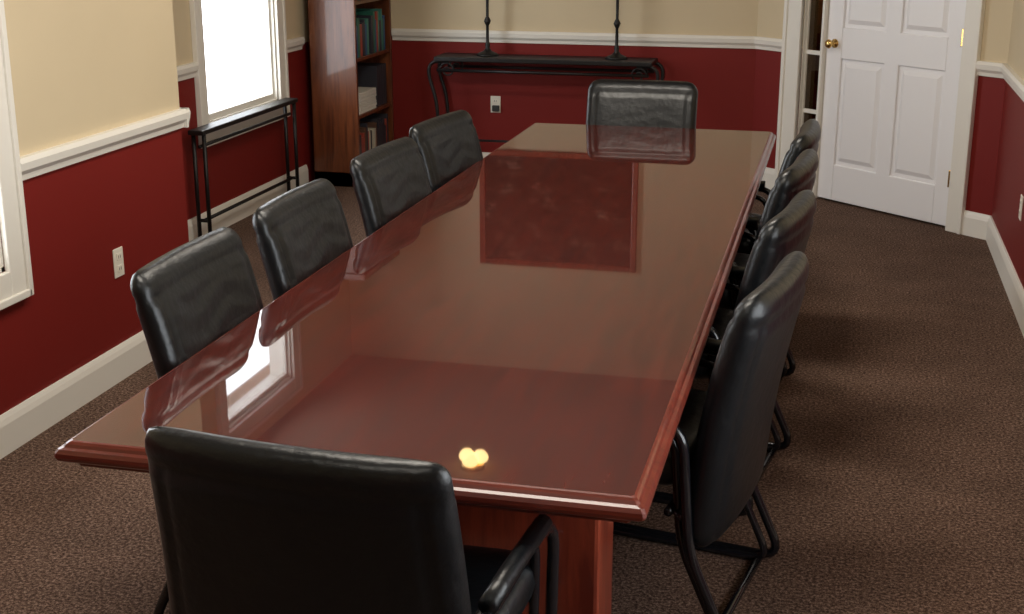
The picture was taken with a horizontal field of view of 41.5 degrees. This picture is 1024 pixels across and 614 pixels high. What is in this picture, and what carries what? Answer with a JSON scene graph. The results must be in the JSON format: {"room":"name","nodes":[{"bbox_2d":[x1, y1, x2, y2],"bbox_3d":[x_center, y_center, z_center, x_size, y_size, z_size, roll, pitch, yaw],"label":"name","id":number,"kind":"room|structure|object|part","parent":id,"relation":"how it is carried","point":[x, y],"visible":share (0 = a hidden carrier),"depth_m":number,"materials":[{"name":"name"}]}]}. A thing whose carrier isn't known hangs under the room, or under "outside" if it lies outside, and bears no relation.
{"room":"conference room","nodes":[
{"label":"conference room","id":0,"kind":"room"},
{"bbox_2d":[0,0,188,414],"bbox_3d":[-2.287,-0.370,2.415,0.150,2.950,6.820,4,17,13],"label":"wall","id":1,"kind":"structure","parent":0,"point":[80,68],"depth_m":5.04,"materials":[{"name":"paint"}]},
{"bbox_2d":[0,0,33,309],"bbox_3d":[-1.896,-0.866,3.870,0.182,2.054,1.214,4,17,13],"label":"window frame","id":2,"kind":"structure","parent":1,"relation":"attached to","point":[29,291],"depth_m":4.55,"materials":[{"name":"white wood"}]},
{"bbox_2d":[0,330,151,458],"bbox_3d":[-2.203,0.980,2.806,0.018,0.140,6.838,4,17,13],"label":"baseboard","id":3,"kind":"structure","parent":1,"relation":"attached to","point":[23,422],"depth_m":5.00,"materials":[{"name":"white paint"}]},
{"bbox_2d":[20,107,190,180],"bbox_3d":[-1.531,-0.636,5.167,0.034,0.080,1.250,4,17,13],"label":"trim","id":4,"kind":"structure","parent":1,"relation":"attached to","point":[43,161],"depth_m":5.07,"materials":[{"name":"white paint"}]},
{"bbox_2d":[112,246,124,278],"bbox_3d":[-1.544,-0.175,5.302,0.010,0.116,0.072,4,17,13],"label":"wall outlet","id":5,"kind":"object","parent":1,"relation":"attached to","point":[118,262],"visible":1,"depth_m":5.29,"materials":[{"name":"beige plastic"}]},
{"bbox_2d":[117,264,122,272],"bbox_3d":[-1.542,-0.152,5.308,0.004,0.028,0.034,4,17,13],"label":"receptacle","id":6,"kind":"object","parent":5,"relation":"attached to","point":[119,266],"depth_m":5.31,"materials":[{"name":"beige plastic"}]},
{"bbox_2d":[172,0,314,219],"bbox_3d":[-1.746,-1.906,7.577,0.150,2.950,3.900,4,17,13],"label":"wall","id":7,"kind":"structure","parent":0,"point":[238,165],"depth_m":8.20,"materials":[{"name":"paint"}]},
{"bbox_2d":[177,62,198,80],"bbox_3d":[-1.922,-1.082,6.664,0.034,0.080,1.600,4,17,13],"label":"trim","id":8,"kind":"structure","parent":7,"relation":"attached to","point":[189,70],"depth_m":7.29,"materials":[{"name":"white paint"}]},
{"bbox_2d":[189,0,289,146],"bbox_3d":[-1.587,-2.180,7.777,0.032,2.344,1.244,4,17,13],"label":"window frame","id":9,"kind":"structure","parent":7,"relation":"attached to","point":[192,3],"depth_m":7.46,"materials":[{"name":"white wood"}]},
{"bbox_2d":[209,0,277,122],"bbox_3d":[-1.675,-2.186,7.797,0.150,2.120,1.020,4,17,13],"label":"window","id":10,"kind":"structure","parent":7,"relation":"in","point":[256,6],"depth_m":8.44,"materials":[{"name":"white paint"}]},
{"bbox_3d":[-1.636,-2.183,7.788,0.030,2.090,0.990,4,17,13],"label":"sash","id":11,"kind":"part","parent":10,"relation":"part of","materials":[{"name":"white glass"}]},
{"bbox_2d":[188,165,308,240],"bbox_3d":[-1.750,-0.454,7.623,0.018,0.140,3.140,4,17,13],"label":"baseboard","id":12,"kind":"structure","parent":7,"relation":"attached to","point":[240,212],"depth_m":8.13,"materials":[{"name":"white paint"}]},
{"bbox_2d":[287,37,304,52],"bbox_3d":[-1.404,-1.687,8.699,0.034,0.080,0.290,4,17,13],"label":"trim","id":13,"kind":"structure","parent":7,"relation":"attached to","point":[294,44],"depth_m":8.70,"materials":[{"name":"white paint"}]},
{"bbox_2d":[0,186,1023,613],"bbox_3d":[0.421,0.446,5.019,6.600,0.100,13.100,4,17,13],"label":"floor","id":14,"kind":"structure","parent":0,"point":[897,487],"depth_m":4.43,"materials":[{"name":"brown carpet"}]},
{"bbox_2d":[130,227,263,613],"bbox_3d":[-0.563,0.327,3.559,0.666,0.962,0.608,4,17,13],"label":"armchair","id":15,"kind":"object","parent":14,"relation":"on","point":[191,295],"visible":0.17,"depth_m":3.44,"materials":[{"name":"black leather"}]},
{"bbox_3d":[-0.564,0.484,3.606,0.606,0.634,0.596,4,17,13],"label":"tubular frame","id":16,"kind":"part","parent":15,"relation":"part of","materials":[{"name":"black metal"}]},
{"bbox_2d":[130,227,263,378],"bbox_3d":[-0.794,0.166,3.570,0.192,0.660,0.560,4,17,13],"label":"cushion","id":17,"kind":"object","parent":15,"relation":"on","point":[191,295],"depth_m":3.44,"materials":[{"name":"black leather"}]},
{"bbox_2d":[188,98,299,236],"bbox_3d":[-1.550,-0.826,7.988,0.090,0.645,1.340,4,17,13],"label":"table","id":18,"kind":"object","parent":14,"relation":"on","point":[203,130],"visible":0.93,"depth_m":7.75,"materials":[{"name":"black metal"}]},
{"bbox_2d":[252,178,352,300],"bbox_3d":[-0.395,0.130,4.221,0.666,0.962,0.608,4,17,14],"label":"armchair","id":19,"kind":"object","parent":14,"relation":"on","point":[303,229],"visible":0.12,"depth_m":4.10,"materials":[{"name":"black leather"}]},
{"bbox_2d":[307,0,393,186],"bbox_3d":[-1.078,-1.933,9.085,0.344,2.140,0.750,4,17,13],"label":"bookcase","id":20,"kind":"object","parent":14,"relation":"on","point":[331,23],"visible":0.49,"depth_m":8.90,"materials":[{"name":"brown wood"}]},
{"bbox_2d":[355,0,388,153],"bbox_3d":[-1.066,-1.857,9.105,0.240,1.759,0.650,4,17,13],"label":"books","id":21,"kind":"object","parent":20,"relation":"in","point":[370,23],"visible":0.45,"depth_m":9.26,"materials":[{"name":"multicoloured paper"}]},
{"bbox_2d":[359,122,376,151],"bbox_3d":[-1.082,-1.103,9.197,0.210,0.261,0.396,4,17,13],"label":"books","id":22,"kind":"object","parent":21,"relation":"on","point":[368,130],"depth_m":9.17,"materials":[{"name":"brown paper"}]},
{"bbox_2d":[360,11,378,56],"bbox_3d":[-1.063,-1.839,9.076,0.219,0.272,0.360,4,17,13],"label":"books","id":23,"kind":"object","parent":21,"relation":"on","point":[369,20],"depth_m":9.09,"materials":[{"name":"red paper"}]},
{"bbox_2d":[368,128,375,149],"bbox_3d":[-1.060,-1.120,9.297,0.216,0.237,0.142,4,17,13],"label":"books","id":24,"kind":"object","parent":21,"relation":"on","point":[371,131],"depth_m":9.28,"materials":[{"name":"beige paper"}]},
{"bbox_2d":[360,118,386,152],"bbox_3d":[-1.059,-1.141,9.335,0.234,0.256,0.527,4,17,13],"label":"books","id":25,"kind":"object","parent":21,"relation":"on","point":[373,131],"depth_m":9.31,"materials":[{"name":"red paper"}]},
{"bbox_2d":[145,426,559,613],"bbox_3d":[-0.276,0.606,2.621,0.613,0.962,0.666,5,17,17],"label":"armchair","id":26,"kind":"object","parent":14,"relation":"on","point":[246,526],"visible":1,"depth_m":2.24,"materials":[{"name":"black leather"}]},
{"bbox_2d":[463,545,534,613],"bbox_3d":[-0.250,0.611,2.705,0.520,0.146,0.500,5,17,17],"label":"seat cushion","id":27,"kind":"object","parent":26,"relation":"on","point":[482,563],"depth_m":2.73,"materials":[{"name":"black leather"}]},
{"bbox_3d":[-0.276,0.764,2.667,0.596,0.634,0.606,5,17,17],"label":"tubular frame","id":28,"kind":"part","parent":26,"relation":"part of","materials":[{"name":"black metal"}]},
{"bbox_2d":[350,136,431,236],"bbox_3d":[-0.198,-0.101,4.996,0.666,0.962,0.608,5,17,17],"label":"armchair","id":29,"kind":"object","parent":14,"relation":"on","point":[389,178],"visible":0.23,"depth_m":4.88,"materials":[{"name":"black leather"}]},
{"bbox_2d":[54,123,775,613],"bbox_3d":[0.174,0.069,4.798,1.230,0.750,4.420,4,17,13],"label":"conference table","id":30,"kind":"object","parent":14,"relation":"on","point":[534,329],"visible":0.8,"depth_m":3.43,"materials":[{"name":"brown wood"}]},
{"bbox_2d":[409,110,482,192],"bbox_3d":[-0.033,-0.299,5.662,0.666,0.962,0.608,6,18,21],"label":"armchair","id":31,"kind":"object","parent":14,"relation":"on","point":[448,144],"visible":0.14,"depth_m":5.59,"materials":[{"name":"black leather"}]},
{"bbox_2d":[427,52,664,142],"bbox_3d":[0.223,-1.284,9.184,1.584,0.821,0.290,4,17,13],"label":"console table","id":32,"kind":"object","parent":14,"relation":"on","point":[445,58],"visible":0.66,"depth_m":9.05,"materials":[{"name":"black metal"}]},
{"bbox_2d":[476,0,498,56],"bbox_3d":[-0.166,-1.952,9.105,0.156,0.505,0.156,4,17,13],"label":"candlestick","id":33,"kind":"object","parent":32,"relation":"on","point":[487,52],"visible":1,"depth_m":9.12,"materials":[{"name":"black metal"}]},
{"bbox_2d":[605,0,627,59],"bbox_3d":[0.694,-1.892,8.904,0.156,0.505,0.156,4,17,13],"label":"candlestick","id":34,"kind":"object","parent":32,"relation":"on","point":[616,55],"visible":1,"depth_m":8.92,"materials":[{"name":"black metal"}]},
{"bbox_2d":[586,79,697,128],"bbox_3d":[0.595,-0.603,6.682,0.608,0.962,0.670,4,17,13],"label":"armchair","id":35,"kind":"object","parent":14,"relation":"on","point":[610,102],"visible":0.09,"depth_m":6.79,"materials":[{"name":"black leather"}]},
{"bbox_2d":[613,251,808,613],"bbox_3d":[0.390,0.324,3.615,0.696,0.935,0.608,7,18,23],"label":"armchair","id":36,"kind":"object","parent":14,"relation":"on","point":[714,464],"visible":0.54,"depth_m":3.33,"materials":[{"name":"black leather"}]},
{"bbox_2d":[658,389,706,484],"bbox_3d":[0.300,0.327,3.658,0.500,0.146,0.520,7,18,23],"label":"seat cushion","id":37,"kind":"object","parent":36,"relation":"on","point":[689,421],"depth_m":3.50,"materials":[{"name":"black leather"}]},
{"bbox_3d":[0.377,0.467,3.664,0.606,0.634,0.596,7,18,23],"label":"tubular frame","id":38,"kind":"part","parent":36,"relation":"part of","materials":[{"name":"black metal"}]},
{"bbox_2d":[690,251,808,546],"bbox_3d":[0.620,0.226,3.481,0.194,0.670,0.560,7,18,23],"label":"cushion","id":39,"kind":"object","parent":36,"relation":"on","point":[728,454],"depth_m":3.29,"materials":[{"name":"black leather"}]},
{"bbox_2d":[652,190,816,515],"bbox_3d":[0.585,0.097,4.380,0.697,0.935,0.608,7,18,22],"label":"armchair","id":40,"kind":"object","parent":14,"relation":"on","point":[789,231],"visible":0.22,"depth_m":4.07,"materials":[{"name":"black leather"}]},
{"bbox_2d":[694,308,733,378],"bbox_3d":[0.494,0.100,4.420,0.500,0.146,0.520,7,18,22],"label":"seat cushion","id":41,"kind":"object","parent":40,"relation":"on","point":[723,316],"depth_m":4.35,"materials":[{"name":"black leather"}]},
{"bbox_3d":[0.571,0.239,4.428,0.606,0.634,0.596,7,18,22],"label":"tubular frame","id":42,"kind":"part","parent":40,"relation":"part of","materials":[{"name":"black metal"}]},
{"bbox_2d":[732,190,816,317],"bbox_3d":[0.817,-0.003,4.249,0.194,0.670,0.560,7,18,22],"label":"cushion","id":43,"kind":"object","parent":40,"relation":"on","point":[788,232],"depth_m":3.96,"materials":[{"name":"black leather"}]},
{"bbox_2d":[718,149,818,384],"bbox_3d":[0.760,-0.118,5.101,0.697,0.935,0.608,6,18,20],"label":"armchair","id":44,"kind":"object","parent":14,"relation":"on","point":[800,176],"visible":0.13,"depth_m":4.77,"materials":[{"name":"black leather"}]},
{"bbox_2d":[718,253,749,308],"bbox_3d":[0.668,-0.114,5.138,0.500,0.146,0.520,6,18,20],"label":"seat cushion","id":45,"kind":"object","parent":44,"relation":"on","point":[728,300],"depth_m":4.85,"materials":[{"name":"black leather"}]},
{"bbox_3d":[0.746,0.025,5.149,0.606,0.634,0.596,6,18,20],"label":"tubular frame","id":46,"kind":"part","parent":44,"relation":"part of","materials":[{"name":"black metal"}]},
{"bbox_2d":[754,149,818,242],"bbox_3d":[0.995,-0.220,4.978,0.194,0.670,0.560,6,18,20],"label":"cushion","id":47,"kind":"object","parent":44,"relation":"on","point":[800,176],"depth_m":4.68,"materials":[{"name":"black leather"}]},
{"bbox_2d":[737,119,820,314],"bbox_3d":[0.934,-0.322,5.784,0.696,0.935,0.608,5,17,16],"label":"armchair","id":48,"kind":"object","parent":14,"relation":"on","point":[808,137],"visible":0.12,"depth_m":5.49,"materials":[{"name":"black leather"}]},
{"bbox_2d":[737,213,761,253],"bbox_3d":[0.840,-0.315,5.816,0.500,0.146,0.520,5,17,16],"label":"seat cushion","id":49,"kind":"object","parent":48,"relation":"on","point":[746,245],"depth_m":5.53,"materials":[{"name":"black leather"}]},
{"bbox_3d":[0.920,-0.178,5.832,0.606,0.634,0.596,5,17,16],"label":"tubular frame","id":50,"kind":"part","parent":48,"relation":"part of","materials":[{"name":"black metal"}]},
{"bbox_2d":[778,119,820,175],"bbox_3d":[1.175,-0.428,5.678,0.194,0.670,0.560,5,17,16],"label":"cushion","id":51,"kind":"object","parent":48,"relation":"on","point":[808,137],"depth_m":5.38,"materials":[{"name":"black leather"}]},
{"bbox_2d":[391,0,758,151],"bbox_3d":[0.215,-2.365,9.116,3.200,2.950,0.150,4,17,13],"label":"wall","id":52,"kind":"structure","parent":0,"point":[724,78],"depth_m":9.21,"materials":[{"name":"paint"}]},
{"bbox_2d":[482,152,491,157],"bbox_3d":[0.385,-0.982,9.395,2.510,0.140,0.018,4,17,13],"label":"baseboard","id":53,"kind":"structure","parent":52,"relation":"attached to","point":[484,154],"depth_m":9.51,"materials":[{"name":"white paint"}]},
{"bbox_2d":[491,96,500,112],"bbox_3d":[-0.117,-1.408,9.389,0.072,0.116,0.030,4,17,13],"label":"wall outlet","id":54,"kind":"object","parent":52,"relation":"attached to","point":[495,100],"visible":1,"depth_m":9.39,"materials":[{"name":"beige plastic"}]},
{"bbox_2d":[391,28,755,48],"bbox_3d":[0.383,-1.818,9.137,2.510,0.080,0.034,4,17,13],"label":"trim","id":55,"kind":"structure","parent":52,"relation":"attached to","point":[578,38],"depth_m":9.12,"materials":[{"name":"white paint"}]},
{"bbox_2d":[803,0,822,123],"bbox_3d":[1.910,-1.805,8.447,0.004,1.860,0.136,-11,20,-33],"label":"sidelight glass","id":56,"kind":"object","parent":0,"point":[816,11],"depth_m":8.52,"materials":[{"name":"black glass"}]},
{"bbox_2d":[752,0,1013,215],"bbox_3d":[2.198,-2.028,7.987,0.120,2.950,1.926,-11,20,-33],"label":"wall","id":57,"kind":"structure","parent":0,"point":[998,13],"depth_m":7.58,"materials":[{"name":"paint"}]},
{"bbox_2d":[754,36,781,51],"bbox_3d":[1.667,-1.704,8.754,0.034,0.080,0.266,-11,20,-33],"label":"trim","id":58,"kind":"structure","parent":57,"relation":"attached to","point":[763,43],"depth_m":8.75,"materials":[{"name":"white paint"}]},
{"bbox_2d":[762,167,774,189],"bbox_3d":[1.674,-0.866,9.008,0.018,0.140,0.266,-11,20,-33],"label":"baseboard","id":59,"kind":"structure","parent":57,"relation":"attached to","point":[769,173],"depth_m":8.95,"materials":[{"name":"white paint"}]},
{"bbox_2d":[801,0,819,125],"bbox_3d":[1.911,-1.713,8.474,0.030,2.068,0.142,-11,20,-33],"label":"sidelight muntins","id":60,"kind":"object","parent":57,"relation":"attached to","point":[814,52],"visible":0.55,"depth_m":8.57,"materials":[{"name":"white wood"}]},
{"bbox_2d":[774,0,985,233],"bbox_3d":[2.208,-1.654,8.051,0.155,2.195,1.490,-11,20,-33],"label":"door frame","id":61,"kind":"structure","parent":57,"relation":"attached to","point":[981,6],"depth_m":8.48,"materials":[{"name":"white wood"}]},
{"bbox_2d":[835,0,951,184],"bbox_3d":[2.276,-1.577,8.000,0.030,2.053,1.038,-11,20,-33],"label":"molding","id":62,"kind":"structure","parent":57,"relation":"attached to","point":[846,25],"depth_m":8.09,"materials":[{"name":"white paint"}]},
{"bbox_2d":[817,0,965,225],"bbox_3d":[2.228,-1.568,7.969,0.087,2.053,1.038,-11,20,-33],"label":"door","id":63,"kind":"structure","parent":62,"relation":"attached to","point":[880,191],"depth_m":8.10,"materials":[{"name":"white paint"}]},
{"bbox_3d":[1.969,-1.626,8.334,0.072,0.056,0.056,-11,20,-33],"label":"knob","id":64,"kind":"part","parent":63,"relation":"part of","materials":[{"name":"gold metal"}]},
{"bbox_2d":[838,0,949,179],"bbox_3d":[2.259,-1.623,7.974,0.014,1.656,0.744,-11,20,-33],"label":"panels","id":65,"kind":"object","parent":62,"relation":"attached to","point":[920,98],"visible":1,"depth_m":8.03,"materials":[{"name":"white paint"}]},
{"bbox_2d":[947,28,963,186],"bbox_3d":[2.531,-1.482,7.552,0.038,1.650,0.024,-11,20,-33],"label":"hinges","id":66,"kind":"object","parent":57,"relation":"attached to","point":[963,28],"visible":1,"depth_m":7.55,"materials":[{"name":"gold metal"}]},
{"bbox_2d":[961,210,990,239],"bbox_3d":[2.632,-0.465,7.659,0.018,0.140,0.180,-11,20,-33],"label":"baseboard","id":67,"kind":"structure","parent":57,"relation":"attached to","point":[974,224],"depth_m":7.65,"materials":[{"name":"white paint"}]},
{"bbox_2d":[975,61,1006,77],"bbox_3d":[2.625,-1.302,7.405,0.034,0.080,0.180,-11,20,-33],"label":"trim","id":68,"kind":"structure","parent":57,"relation":"attached to","point":[984,68],"depth_m":7.40,"materials":[{"name":"white paint"}]},
{"bbox_2d":[992,0,1023,288],"bbox_3d":[1.669,-0.506,2.872,0.150,2.950,9.620,4,17,13],"label":"wall","id":69,"kind":"structure","parent":0,"point":[1009,180],"depth_m":6.89,"materials":[{"name":"paint"}]},
{"bbox_2d":[986,216,1023,336],"bbox_3d":[1.565,0.862,3.204,0.018,0.140,9.430,4,17,13],"label":"baseboard","id":70,"kind":"structure","parent":69,"relation":"attached to","point":[1011,282],"depth_m":6.62,"materials":[{"name":"white paint"}]},
{"bbox_2d":[1001,64,1023,101],"bbox_3d":[2.150,-0.672,5.289,0.034,0.080,4.420,4,17,13],"label":"trim","id":71,"kind":"structure","parent":69,"relation":"attached to","point":[1010,76],"depth_m":6.82,"materials":[{"name":"white paint"}]},
{"bbox_2d":[1018,194,1023,220],"bbox_3d":[2.404,-0.470,6.380,0.010,0.116,0.072,4,17,13],"label":"wall outlet","id":72,"kind":"object","parent":69,"relation":"attached to","point":[1021,197],"visible":1,"depth_m":6.36,"materials":[{"name":"beige plastic"}]},
{"bbox_3d":[-1.934,-1.325,5.623,0.750,2.950,0.150,4,17,13],"label":"wall","id":73,"kind":"structure","parent":0,"visible":0},
{"bbox_2d":[182,108,189,127],"bbox_3d":[-1.752,-0.831,5.822,0.780,0.080,0.034,4,17,13],"label":"chair rail","id":74,"kind":"object","parent":73,"relation":"attached to","point":[186,123],"visible":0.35,"depth_m":5.73,"materials":[{"name":"white paint"}]}
]}

